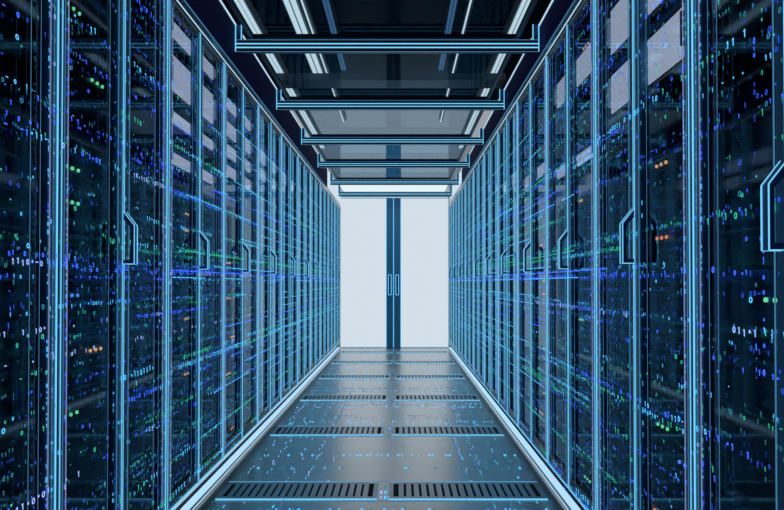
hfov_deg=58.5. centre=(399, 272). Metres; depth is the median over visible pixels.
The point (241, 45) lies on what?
light
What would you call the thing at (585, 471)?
server
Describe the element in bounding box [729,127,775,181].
server
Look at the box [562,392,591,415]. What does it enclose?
server
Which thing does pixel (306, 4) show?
ceiling lamp
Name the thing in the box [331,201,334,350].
light
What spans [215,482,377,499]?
floor vent
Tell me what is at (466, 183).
light
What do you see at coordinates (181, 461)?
server
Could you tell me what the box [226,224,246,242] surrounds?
server
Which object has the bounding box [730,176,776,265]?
server
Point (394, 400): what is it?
light
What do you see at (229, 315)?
server
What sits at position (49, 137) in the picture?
light
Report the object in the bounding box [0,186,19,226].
server
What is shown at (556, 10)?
trim
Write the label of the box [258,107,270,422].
light
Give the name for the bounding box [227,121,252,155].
server
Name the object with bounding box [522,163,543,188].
server
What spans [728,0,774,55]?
server
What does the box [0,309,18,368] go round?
server
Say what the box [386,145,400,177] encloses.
trim
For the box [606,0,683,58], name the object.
server
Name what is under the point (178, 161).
server
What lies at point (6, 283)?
server
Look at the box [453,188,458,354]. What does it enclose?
tall cabinet
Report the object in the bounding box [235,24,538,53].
roof beam
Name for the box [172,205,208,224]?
server
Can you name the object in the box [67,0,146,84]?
server
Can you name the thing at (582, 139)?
server
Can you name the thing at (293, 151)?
light
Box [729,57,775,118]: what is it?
server
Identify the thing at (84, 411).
server
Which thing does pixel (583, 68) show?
server
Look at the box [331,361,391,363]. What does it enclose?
floor vent
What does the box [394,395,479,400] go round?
floor vent
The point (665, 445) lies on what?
server
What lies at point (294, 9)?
ceiling lamp
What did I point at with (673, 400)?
server
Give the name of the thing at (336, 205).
light
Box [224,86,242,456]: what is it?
light
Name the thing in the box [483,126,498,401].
tall cabinet
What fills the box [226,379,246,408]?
server
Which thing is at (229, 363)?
server
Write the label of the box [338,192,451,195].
light
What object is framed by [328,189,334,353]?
tall cabinet
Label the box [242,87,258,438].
light
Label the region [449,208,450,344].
light
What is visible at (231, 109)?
server
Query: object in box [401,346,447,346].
light
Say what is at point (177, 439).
server
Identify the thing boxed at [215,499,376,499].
light
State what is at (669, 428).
server
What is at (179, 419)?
server
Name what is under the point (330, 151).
wall
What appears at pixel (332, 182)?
roof beam
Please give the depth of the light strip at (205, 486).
3.63 m
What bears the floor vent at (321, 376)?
in the floor
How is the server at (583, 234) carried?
in the tall cabinet at (562, 50)
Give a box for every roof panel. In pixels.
[226,0,537,38]
[260,54,510,99]
[295,111,483,136]
[315,145,466,160]
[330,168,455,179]
[340,185,447,191]
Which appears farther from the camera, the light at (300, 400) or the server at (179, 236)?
the light at (300, 400)
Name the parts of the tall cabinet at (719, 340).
mounting rail, handle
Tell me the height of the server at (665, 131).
0.085 m
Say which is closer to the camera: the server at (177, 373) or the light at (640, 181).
the light at (640, 181)
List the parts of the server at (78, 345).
pull handle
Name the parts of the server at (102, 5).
pull handle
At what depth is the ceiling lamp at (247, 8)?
5.55 m
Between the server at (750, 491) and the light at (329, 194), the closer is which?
the server at (750, 491)
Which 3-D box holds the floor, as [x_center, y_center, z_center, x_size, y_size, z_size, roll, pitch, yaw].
[-0.050,0.995,4.581,3.700,0.101,10.390,0,-1,0]
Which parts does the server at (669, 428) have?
pull handle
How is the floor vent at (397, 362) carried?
in the floor
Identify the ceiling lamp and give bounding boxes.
[234,0,325,147]
[281,0,325,72]
[301,0,346,121]
[322,0,347,70]
[437,0,457,70]
[439,0,473,121]
[457,0,530,147]
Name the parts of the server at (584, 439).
pull handle, panel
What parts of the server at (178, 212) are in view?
pull handle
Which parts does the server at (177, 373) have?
pull handle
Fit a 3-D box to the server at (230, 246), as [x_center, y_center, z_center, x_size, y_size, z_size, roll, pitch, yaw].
[-1.161,-0.139,3.555,0.638,0.040,0.617,0,-1,0]
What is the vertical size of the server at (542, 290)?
0.085 m
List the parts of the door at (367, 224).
handle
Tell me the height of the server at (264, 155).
0.090 m
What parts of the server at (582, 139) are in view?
pull handle, panel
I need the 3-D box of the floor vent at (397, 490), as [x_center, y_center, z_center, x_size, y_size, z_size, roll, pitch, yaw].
[0.278,0.920,2.962,0.645,0.004,0.244,0,-1,0]
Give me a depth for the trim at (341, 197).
9.49 m
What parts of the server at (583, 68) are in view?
pull handle, panel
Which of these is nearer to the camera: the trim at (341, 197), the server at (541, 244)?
the server at (541, 244)
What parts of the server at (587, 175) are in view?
panel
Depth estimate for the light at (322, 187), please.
7.30 m
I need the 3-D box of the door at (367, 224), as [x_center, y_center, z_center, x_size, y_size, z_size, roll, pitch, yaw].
[-0.445,-0.003,9.501,0.720,2.022,0.089,0,-1,0]
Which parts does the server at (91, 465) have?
pull handle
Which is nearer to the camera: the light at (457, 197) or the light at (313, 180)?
the light at (313, 180)
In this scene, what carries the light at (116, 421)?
attached to the tall cabinet at (148, 313)
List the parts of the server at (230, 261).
panel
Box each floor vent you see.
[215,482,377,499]
[270,426,383,434]
[300,395,387,400]
[318,375,389,378]
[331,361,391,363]
[341,351,392,352]
[389,482,547,499]
[392,426,503,434]
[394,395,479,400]
[395,375,464,378]
[396,351,447,352]
[396,361,454,363]
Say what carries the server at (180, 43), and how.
in the tall cabinet at (199, 199)
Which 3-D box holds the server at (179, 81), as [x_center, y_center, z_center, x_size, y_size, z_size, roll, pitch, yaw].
[-1.129,-0.725,2.796,0.638,0.150,0.617,0,-1,0]
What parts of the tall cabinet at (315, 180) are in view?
glass pane, door, trim, glass pane, door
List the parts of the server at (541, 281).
panel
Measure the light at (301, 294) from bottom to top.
1.794 m
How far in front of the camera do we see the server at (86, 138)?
1.98 m
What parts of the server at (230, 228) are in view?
panel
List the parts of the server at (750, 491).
pull handle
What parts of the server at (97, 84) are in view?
pull handle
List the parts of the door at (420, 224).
handle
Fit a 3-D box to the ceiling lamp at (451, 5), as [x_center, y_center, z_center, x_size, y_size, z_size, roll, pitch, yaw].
[0.345,-1.803,3.726,0.072,0.129,4.400,0,-1,0]
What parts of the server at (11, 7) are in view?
panel, pull handle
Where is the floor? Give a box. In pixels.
[194,347,566,509]
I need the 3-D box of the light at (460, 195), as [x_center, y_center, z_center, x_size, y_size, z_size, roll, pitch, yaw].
[0.648,0.002,7.497,0.003,1.794,0.372,0,-1,0]
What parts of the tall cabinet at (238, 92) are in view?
door, trim, handle, door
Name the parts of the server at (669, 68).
pull handle, panel, pull handle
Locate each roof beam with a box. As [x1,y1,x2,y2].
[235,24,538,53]
[276,89,504,110]
[301,128,482,144]
[318,154,469,167]
[330,173,458,184]
[338,186,451,196]
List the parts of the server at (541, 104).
panel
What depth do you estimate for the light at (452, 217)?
8.80 m
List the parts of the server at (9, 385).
panel, pull handle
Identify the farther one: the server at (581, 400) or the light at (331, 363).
the light at (331, 363)
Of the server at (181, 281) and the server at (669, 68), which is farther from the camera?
the server at (181, 281)
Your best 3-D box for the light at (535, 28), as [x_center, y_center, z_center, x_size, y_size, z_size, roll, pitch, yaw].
[0.658,-1.167,3.389,0.032,0.074,0.004,0,-1,0]
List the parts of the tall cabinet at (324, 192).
glass pane, door, trim, glass pane, door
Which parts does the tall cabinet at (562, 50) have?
door, handle, trim, door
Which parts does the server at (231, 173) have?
panel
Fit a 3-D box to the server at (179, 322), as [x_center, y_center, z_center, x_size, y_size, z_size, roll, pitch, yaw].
[-1.161,0.184,2.783,0.638,0.174,0.617,0,-1,0]
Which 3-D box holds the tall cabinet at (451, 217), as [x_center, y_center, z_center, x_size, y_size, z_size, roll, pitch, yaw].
[1.083,0.045,8.840,0.935,1.923,0.763,0,-1,0]
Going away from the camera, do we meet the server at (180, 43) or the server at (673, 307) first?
the server at (673, 307)
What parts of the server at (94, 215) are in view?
pull handle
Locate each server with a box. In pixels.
[0,0,21,27]
[0,22,20,67]
[0,63,20,126]
[0,145,19,186]
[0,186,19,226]
[0,248,19,306]
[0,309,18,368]
[0,369,18,409]
[0,409,17,450]
[0,489,17,509]
[64,408,144,509]
[65,327,144,371]
[65,367,144,439]
[66,152,145,204]
[66,185,145,231]
[66,237,145,271]
[66,489,143,509]
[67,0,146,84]
[67,32,145,98]
[67,50,145,124]
[67,83,145,178]
[68,287,144,302]
[89,0,146,45]
[170,296,208,343]
[170,356,207,390]
[170,377,207,437]
[171,55,216,126]
[171,109,216,151]
[171,145,208,170]
[171,151,215,185]
[171,417,207,460]
[171,437,207,483]
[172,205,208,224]
[172,216,208,244]
[172,263,208,284]
[173,19,216,81]
[225,250,246,275]
[225,293,246,302]
[225,302,246,319]
[225,326,246,346]
[225,359,246,382]
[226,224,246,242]
[226,241,245,250]
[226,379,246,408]
[226,416,245,434]
[227,98,252,132]
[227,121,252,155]
[227,144,252,173]
[227,165,252,190]
[227,188,246,211]
[259,149,276,175]
[259,167,276,190]
[283,172,294,191]
[502,172,516,192]
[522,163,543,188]
[528,98,543,137]
[528,133,543,169]
[528,205,544,234]
[528,241,544,250]
[529,259,544,275]
[529,277,545,284]
[529,285,545,302]
[539,319,545,338]
[539,337,545,356]
[539,354,545,374]
[539,371,545,409]
[539,406,544,418]
[539,415,544,436]
[553,41,591,110]
[554,146,590,180]
[561,29,591,77]
[561,105,590,142]
[561,129,590,163]
[561,192,592,211]
[561,274,592,308]
[562,227,592,274]
[562,307,592,332]
[562,338,591,367]
[562,380,591,403]
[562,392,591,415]
[562,404,591,439]
[562,425,593,464]
[562,454,593,488]
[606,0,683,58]
[606,6,684,117]
[616,112,684,174]
[616,147,684,188]
[617,200,685,271]
[617,287,685,338]
[617,329,685,356]
[617,343,685,426]
[617,398,686,445]
[617,412,686,481]
[618,440,686,509]
[618,468,676,509]
[618,496,631,509]
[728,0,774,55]
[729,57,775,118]
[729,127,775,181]
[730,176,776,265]
[730,266,776,333]
[731,352,777,450]
[731,437,778,509]
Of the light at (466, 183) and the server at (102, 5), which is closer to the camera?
the server at (102, 5)
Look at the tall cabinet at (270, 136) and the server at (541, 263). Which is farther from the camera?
the tall cabinet at (270, 136)
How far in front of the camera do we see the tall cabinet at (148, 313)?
2.06 m
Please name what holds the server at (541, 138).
in the tall cabinet at (530, 310)
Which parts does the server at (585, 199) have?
panel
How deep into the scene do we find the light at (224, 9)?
4.08 m
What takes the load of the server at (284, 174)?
in the tall cabinet at (289, 200)
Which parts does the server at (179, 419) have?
pull handle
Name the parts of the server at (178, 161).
panel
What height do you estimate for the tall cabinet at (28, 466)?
1.923 m
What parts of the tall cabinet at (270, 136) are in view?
mounting rail, door, trim, handle, door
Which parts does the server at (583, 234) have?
pull handle, panel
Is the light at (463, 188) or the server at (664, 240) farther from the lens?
the light at (463, 188)
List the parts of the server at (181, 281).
pull handle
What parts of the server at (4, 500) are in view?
panel, pull handle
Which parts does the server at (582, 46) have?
pull handle, panel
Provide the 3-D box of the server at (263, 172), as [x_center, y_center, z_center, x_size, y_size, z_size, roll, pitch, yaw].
[-1.129,-0.586,4.328,0.638,0.075,0.617,0,-1,0]
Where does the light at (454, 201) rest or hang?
attached to the tall cabinet at (456, 197)
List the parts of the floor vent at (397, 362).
grille frame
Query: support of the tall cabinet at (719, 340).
on the floor
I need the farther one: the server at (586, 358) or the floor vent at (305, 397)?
the floor vent at (305, 397)
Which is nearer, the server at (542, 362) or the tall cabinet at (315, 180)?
the server at (542, 362)
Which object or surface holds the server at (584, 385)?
in the tall cabinet at (562, 50)
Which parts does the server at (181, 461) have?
pull handle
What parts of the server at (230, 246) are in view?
panel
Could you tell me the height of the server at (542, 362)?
0.085 m
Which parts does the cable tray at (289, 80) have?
hanger rod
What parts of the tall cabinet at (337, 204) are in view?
glass pane, door, glass pane, door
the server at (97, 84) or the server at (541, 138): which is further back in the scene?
the server at (541, 138)
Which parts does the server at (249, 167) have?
panel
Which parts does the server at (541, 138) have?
panel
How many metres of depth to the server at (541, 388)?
3.52 m
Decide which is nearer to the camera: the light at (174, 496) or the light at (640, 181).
the light at (640, 181)
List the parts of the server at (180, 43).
panel, pull handle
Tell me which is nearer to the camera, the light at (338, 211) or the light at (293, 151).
the light at (293, 151)
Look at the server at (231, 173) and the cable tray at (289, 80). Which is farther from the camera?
the cable tray at (289, 80)
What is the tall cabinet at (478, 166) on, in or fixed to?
on the floor
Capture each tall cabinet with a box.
[0,0,59,509]
[56,0,168,509]
[165,0,225,509]
[222,54,258,461]
[257,98,281,422]
[280,128,298,403]
[297,151,310,385]
[310,168,320,371]
[320,181,328,361]
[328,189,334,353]
[335,198,339,346]
[449,199,453,347]
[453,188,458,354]
[458,178,465,362]
[465,165,473,374]
[473,148,483,384]
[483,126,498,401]
[497,96,518,426]
[516,48,547,464]
[545,0,597,509]
[595,0,695,509]
[691,0,783,509]
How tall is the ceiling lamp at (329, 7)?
0.129 m
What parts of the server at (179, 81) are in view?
panel, pull handle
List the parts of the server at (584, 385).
panel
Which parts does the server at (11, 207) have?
panel, pull handle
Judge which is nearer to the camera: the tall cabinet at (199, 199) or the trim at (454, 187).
the tall cabinet at (199, 199)
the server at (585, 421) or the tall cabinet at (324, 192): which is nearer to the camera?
the server at (585, 421)
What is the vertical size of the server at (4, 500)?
0.130 m
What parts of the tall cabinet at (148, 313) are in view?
door, handle, mounting rail, door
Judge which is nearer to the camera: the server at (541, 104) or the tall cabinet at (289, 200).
the server at (541, 104)
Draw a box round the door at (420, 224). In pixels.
[394,198,447,346]
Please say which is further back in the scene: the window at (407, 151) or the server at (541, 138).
the window at (407, 151)
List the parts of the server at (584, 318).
pull handle, panel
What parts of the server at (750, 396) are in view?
pull handle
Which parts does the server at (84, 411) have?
pull handle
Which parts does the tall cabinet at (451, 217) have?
door, door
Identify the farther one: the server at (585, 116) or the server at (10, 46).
the server at (585, 116)
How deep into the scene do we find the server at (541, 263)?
3.54 m
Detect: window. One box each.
[401,145,447,191]
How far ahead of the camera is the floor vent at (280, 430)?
4.16 m
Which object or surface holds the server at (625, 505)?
in the tall cabinet at (617, 206)
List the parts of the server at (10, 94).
panel, pull handle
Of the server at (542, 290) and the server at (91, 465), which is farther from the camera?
the server at (542, 290)
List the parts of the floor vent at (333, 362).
grille frame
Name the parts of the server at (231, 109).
panel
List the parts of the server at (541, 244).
panel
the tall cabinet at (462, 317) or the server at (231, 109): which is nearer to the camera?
the server at (231, 109)
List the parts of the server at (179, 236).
pull handle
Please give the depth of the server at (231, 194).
3.61 m
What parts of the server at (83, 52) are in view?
pull handle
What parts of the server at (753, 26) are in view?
pull handle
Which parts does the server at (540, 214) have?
panel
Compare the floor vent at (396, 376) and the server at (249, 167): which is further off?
the floor vent at (396, 376)
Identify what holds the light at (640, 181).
attached to the tall cabinet at (617, 206)
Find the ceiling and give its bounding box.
[221,0,551,136]
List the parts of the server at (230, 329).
panel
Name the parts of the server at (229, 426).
panel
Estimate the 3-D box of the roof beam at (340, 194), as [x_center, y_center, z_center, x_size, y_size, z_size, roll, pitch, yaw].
[-0.062,-1.056,9.054,1.472,0.133,0.037,0,-1,0]
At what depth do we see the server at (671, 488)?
1.89 m
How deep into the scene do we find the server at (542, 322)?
3.52 m
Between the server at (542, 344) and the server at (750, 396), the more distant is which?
the server at (542, 344)
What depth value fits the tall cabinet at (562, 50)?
2.73 m
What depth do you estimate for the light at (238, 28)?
3.39 m
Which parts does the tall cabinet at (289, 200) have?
mounting rail, door, trim, door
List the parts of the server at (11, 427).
panel, pull handle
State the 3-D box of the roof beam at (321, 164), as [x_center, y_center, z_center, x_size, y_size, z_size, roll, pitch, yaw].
[-0.062,-1.088,6.804,1.472,0.133,0.037,0,-1,0]
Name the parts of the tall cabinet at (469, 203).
door, glass pane, trim, door, glass pane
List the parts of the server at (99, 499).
panel, pull handle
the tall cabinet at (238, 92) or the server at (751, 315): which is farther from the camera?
the tall cabinet at (238, 92)
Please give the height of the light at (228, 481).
0.001 m
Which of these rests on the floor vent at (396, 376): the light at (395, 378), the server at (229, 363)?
the light at (395, 378)
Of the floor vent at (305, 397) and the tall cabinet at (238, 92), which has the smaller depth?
the tall cabinet at (238, 92)
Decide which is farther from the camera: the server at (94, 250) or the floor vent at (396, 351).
the floor vent at (396, 351)
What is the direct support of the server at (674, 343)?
in the tall cabinet at (617, 206)
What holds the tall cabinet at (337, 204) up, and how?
on the floor
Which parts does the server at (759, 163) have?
pull handle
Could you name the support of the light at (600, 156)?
attached to the tall cabinet at (617, 206)
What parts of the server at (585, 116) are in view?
pull handle, panel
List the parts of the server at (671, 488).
pull handle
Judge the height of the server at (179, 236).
0.085 m
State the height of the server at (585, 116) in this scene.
0.085 m
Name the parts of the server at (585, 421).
pull handle, panel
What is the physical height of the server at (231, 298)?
0.040 m
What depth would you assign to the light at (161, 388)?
2.35 m
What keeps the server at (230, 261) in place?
in the tall cabinet at (238, 92)
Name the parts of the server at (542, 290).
panel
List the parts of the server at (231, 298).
panel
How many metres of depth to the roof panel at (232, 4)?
3.37 m
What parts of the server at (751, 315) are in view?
pull handle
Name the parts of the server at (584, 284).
pull handle, panel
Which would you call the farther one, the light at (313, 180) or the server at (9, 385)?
the light at (313, 180)
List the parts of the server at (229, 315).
panel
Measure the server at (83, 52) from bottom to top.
0.040 m
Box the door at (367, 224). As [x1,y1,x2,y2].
[341,198,393,346]
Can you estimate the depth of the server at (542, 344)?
3.50 m
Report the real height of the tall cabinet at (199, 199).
1.923 m
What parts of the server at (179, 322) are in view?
pull handle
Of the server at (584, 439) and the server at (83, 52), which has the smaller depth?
the server at (83, 52)
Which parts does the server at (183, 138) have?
panel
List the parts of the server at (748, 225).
pull handle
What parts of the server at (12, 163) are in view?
panel, pull handle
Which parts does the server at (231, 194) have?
panel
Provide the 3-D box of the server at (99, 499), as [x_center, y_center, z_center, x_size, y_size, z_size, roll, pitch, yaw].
[-1.161,0.751,2.008,0.638,0.085,0.617,0,-1,0]
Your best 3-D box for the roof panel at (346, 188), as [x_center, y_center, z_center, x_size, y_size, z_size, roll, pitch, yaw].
[-0.075,-1.067,8.526,1.300,0.020,1.024,0,-1,0]
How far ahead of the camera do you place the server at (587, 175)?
2.74 m
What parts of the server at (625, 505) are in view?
pull handle, panel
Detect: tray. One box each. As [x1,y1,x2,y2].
[277,56,505,87]
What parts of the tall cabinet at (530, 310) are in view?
door, handle, trim, mounting rail, door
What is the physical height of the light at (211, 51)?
1.794 m
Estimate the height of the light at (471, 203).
1.794 m
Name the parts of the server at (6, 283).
panel, pull handle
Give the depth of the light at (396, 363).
7.64 m
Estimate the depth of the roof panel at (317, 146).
6.77 m
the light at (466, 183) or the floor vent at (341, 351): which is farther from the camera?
the floor vent at (341, 351)
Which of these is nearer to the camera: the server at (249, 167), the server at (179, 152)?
the server at (179, 152)
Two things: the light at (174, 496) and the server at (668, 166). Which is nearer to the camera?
the server at (668, 166)
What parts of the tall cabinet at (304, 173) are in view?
mounting rail, door, trim, door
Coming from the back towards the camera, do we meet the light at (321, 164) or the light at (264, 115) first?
the light at (321, 164)
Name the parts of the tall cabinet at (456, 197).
door, glass pane, door, glass pane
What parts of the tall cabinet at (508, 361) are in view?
door, handle, trim, door, mounting rail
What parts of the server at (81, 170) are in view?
pull handle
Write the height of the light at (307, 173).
1.794 m
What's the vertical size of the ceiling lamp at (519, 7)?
0.133 m
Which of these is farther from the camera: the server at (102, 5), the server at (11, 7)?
the server at (102, 5)
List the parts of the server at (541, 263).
panel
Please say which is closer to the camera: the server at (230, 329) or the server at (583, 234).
the server at (583, 234)
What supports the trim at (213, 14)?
on the tall cabinet at (270, 136)
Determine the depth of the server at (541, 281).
3.52 m
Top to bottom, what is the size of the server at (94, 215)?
0.085 m
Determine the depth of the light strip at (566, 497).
3.64 m
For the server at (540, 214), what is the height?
0.130 m
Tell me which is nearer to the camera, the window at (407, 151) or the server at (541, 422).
the server at (541, 422)
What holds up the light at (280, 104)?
attached to the roof beam at (281, 105)
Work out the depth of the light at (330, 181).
7.98 m
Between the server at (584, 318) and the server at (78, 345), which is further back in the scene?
the server at (584, 318)
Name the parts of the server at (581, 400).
panel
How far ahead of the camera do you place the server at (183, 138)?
2.79 m
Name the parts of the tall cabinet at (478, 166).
door, glass pane, trim, door, glass pane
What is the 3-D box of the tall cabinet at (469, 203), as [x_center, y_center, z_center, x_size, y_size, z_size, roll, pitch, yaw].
[1.083,0.012,6.539,0.935,1.923,0.763,0,-1,0]
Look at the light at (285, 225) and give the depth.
5.04 m
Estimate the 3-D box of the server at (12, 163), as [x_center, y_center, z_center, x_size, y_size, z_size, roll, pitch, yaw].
[-1.161,-0.239,1.255,0.638,0.085,0.617,0,-1,0]
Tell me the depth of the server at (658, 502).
2.08 m
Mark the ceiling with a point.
(354, 16)
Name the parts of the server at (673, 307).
pull handle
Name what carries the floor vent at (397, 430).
in the floor
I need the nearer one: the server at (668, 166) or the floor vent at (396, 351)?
the server at (668, 166)
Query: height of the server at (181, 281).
0.085 m
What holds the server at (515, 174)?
in the tall cabinet at (508, 361)
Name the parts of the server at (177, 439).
pull handle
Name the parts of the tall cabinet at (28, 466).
mounting rail, door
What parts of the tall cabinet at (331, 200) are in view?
door, glass pane, glass pane, door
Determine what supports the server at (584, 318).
in the tall cabinet at (562, 50)
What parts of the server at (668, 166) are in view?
pull handle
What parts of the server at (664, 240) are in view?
pull handle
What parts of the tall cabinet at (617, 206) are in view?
door, handle, mounting rail, door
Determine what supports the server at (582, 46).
in the tall cabinet at (562, 50)
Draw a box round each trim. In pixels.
[183,0,327,185]
[327,170,340,205]
[341,197,448,197]
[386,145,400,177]
[450,170,461,200]
[461,0,575,182]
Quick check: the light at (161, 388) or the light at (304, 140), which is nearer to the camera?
the light at (161, 388)
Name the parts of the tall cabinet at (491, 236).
door, handle, glass pane, trim, door, mounting rail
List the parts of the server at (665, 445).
pull handle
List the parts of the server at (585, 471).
panel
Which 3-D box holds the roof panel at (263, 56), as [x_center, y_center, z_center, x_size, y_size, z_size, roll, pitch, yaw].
[-0.075,-1.132,3.972,1.300,0.020,1.094,0,-1,0]
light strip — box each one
[172,347,340,509]
[448,347,584,509]
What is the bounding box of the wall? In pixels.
[313,145,473,347]
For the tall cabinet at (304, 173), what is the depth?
5.85 m
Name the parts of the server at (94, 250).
pull handle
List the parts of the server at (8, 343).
panel, pull handle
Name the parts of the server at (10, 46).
panel, pull handle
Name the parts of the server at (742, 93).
pull handle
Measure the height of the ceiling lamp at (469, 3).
0.126 m
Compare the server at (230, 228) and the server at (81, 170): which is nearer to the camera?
the server at (81, 170)
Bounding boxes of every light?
[27,0,59,509]
[59,0,123,509]
[122,0,168,509]
[167,8,199,509]
[199,45,223,481]
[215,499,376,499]
[219,0,327,169]
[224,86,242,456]
[228,481,537,481]
[235,24,241,39]
[235,39,538,51]
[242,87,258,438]
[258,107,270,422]
[270,134,281,411]
[276,100,504,109]
[281,141,289,400]
[290,146,297,391]
[298,155,304,383]
[300,400,386,400]
[301,137,482,144]
[304,168,310,377]
[310,177,315,371]
[318,161,469,167]
[318,378,389,378]
[320,183,324,361]
[324,195,327,357]
[328,193,331,353]
[330,181,458,181]
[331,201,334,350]
[331,363,390,363]
[335,204,337,342]
[337,210,339,272]
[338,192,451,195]
[389,499,547,499]
[394,400,479,400]
[395,378,464,378]
[396,363,454,363]
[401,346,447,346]
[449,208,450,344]
[451,206,453,347]
[453,200,455,350]
[456,196,458,354]
[459,194,461,356]
[462,187,465,362]
[465,182,468,366]
[469,175,473,372]
[532,24,538,39]
[595,0,634,509]
[633,0,691,509]
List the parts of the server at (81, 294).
pull handle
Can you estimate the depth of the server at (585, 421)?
2.71 m
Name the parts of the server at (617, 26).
pull handle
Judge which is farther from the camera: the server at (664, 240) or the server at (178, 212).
the server at (178, 212)
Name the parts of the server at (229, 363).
panel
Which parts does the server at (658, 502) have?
pull handle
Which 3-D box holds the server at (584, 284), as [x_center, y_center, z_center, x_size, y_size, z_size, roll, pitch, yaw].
[1.011,0.071,2.703,0.638,0.130,0.617,0,-1,0]
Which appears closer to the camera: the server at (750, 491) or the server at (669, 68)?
the server at (750, 491)
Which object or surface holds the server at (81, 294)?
in the tall cabinet at (148, 313)
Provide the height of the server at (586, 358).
0.085 m
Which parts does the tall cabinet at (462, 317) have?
door, glass pane, trim, door, glass pane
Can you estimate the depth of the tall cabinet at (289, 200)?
5.11 m
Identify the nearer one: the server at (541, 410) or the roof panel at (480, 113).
the server at (541, 410)
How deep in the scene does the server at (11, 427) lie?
1.54 m
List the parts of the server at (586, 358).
pull handle, panel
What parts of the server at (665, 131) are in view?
pull handle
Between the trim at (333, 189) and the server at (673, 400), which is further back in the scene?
the trim at (333, 189)
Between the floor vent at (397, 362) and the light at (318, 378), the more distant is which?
the floor vent at (397, 362)
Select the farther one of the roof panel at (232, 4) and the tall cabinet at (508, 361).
the tall cabinet at (508, 361)
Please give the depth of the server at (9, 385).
1.54 m
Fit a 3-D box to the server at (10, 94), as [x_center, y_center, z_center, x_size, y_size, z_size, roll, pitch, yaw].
[-1.161,-0.394,1.257,0.638,0.130,0.617,0,-1,0]
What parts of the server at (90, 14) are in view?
pull handle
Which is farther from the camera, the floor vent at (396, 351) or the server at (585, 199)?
the floor vent at (396, 351)
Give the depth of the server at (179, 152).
2.78 m
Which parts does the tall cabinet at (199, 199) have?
door, trim, handle, door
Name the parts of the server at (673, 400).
pull handle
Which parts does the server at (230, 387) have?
panel, pull handle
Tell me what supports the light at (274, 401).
attached to the tall cabinet at (270, 136)
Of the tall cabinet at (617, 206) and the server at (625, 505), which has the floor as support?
the tall cabinet at (617, 206)
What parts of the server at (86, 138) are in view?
pull handle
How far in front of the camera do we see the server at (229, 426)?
3.62 m
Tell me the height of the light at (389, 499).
0.004 m
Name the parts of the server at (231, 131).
panel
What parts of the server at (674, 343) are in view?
pull handle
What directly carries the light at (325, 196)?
attached to the tall cabinet at (324, 192)
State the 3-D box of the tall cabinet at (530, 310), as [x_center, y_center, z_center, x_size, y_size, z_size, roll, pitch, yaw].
[1.083,-0.032,3.471,0.935,1.923,0.763,0,-1,0]
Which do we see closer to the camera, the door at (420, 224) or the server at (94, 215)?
the server at (94, 215)
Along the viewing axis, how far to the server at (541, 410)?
3.52 m
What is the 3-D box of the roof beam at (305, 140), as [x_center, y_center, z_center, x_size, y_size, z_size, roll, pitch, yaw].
[-0.062,-1.105,5.674,1.472,0.133,0.037,0,-1,0]

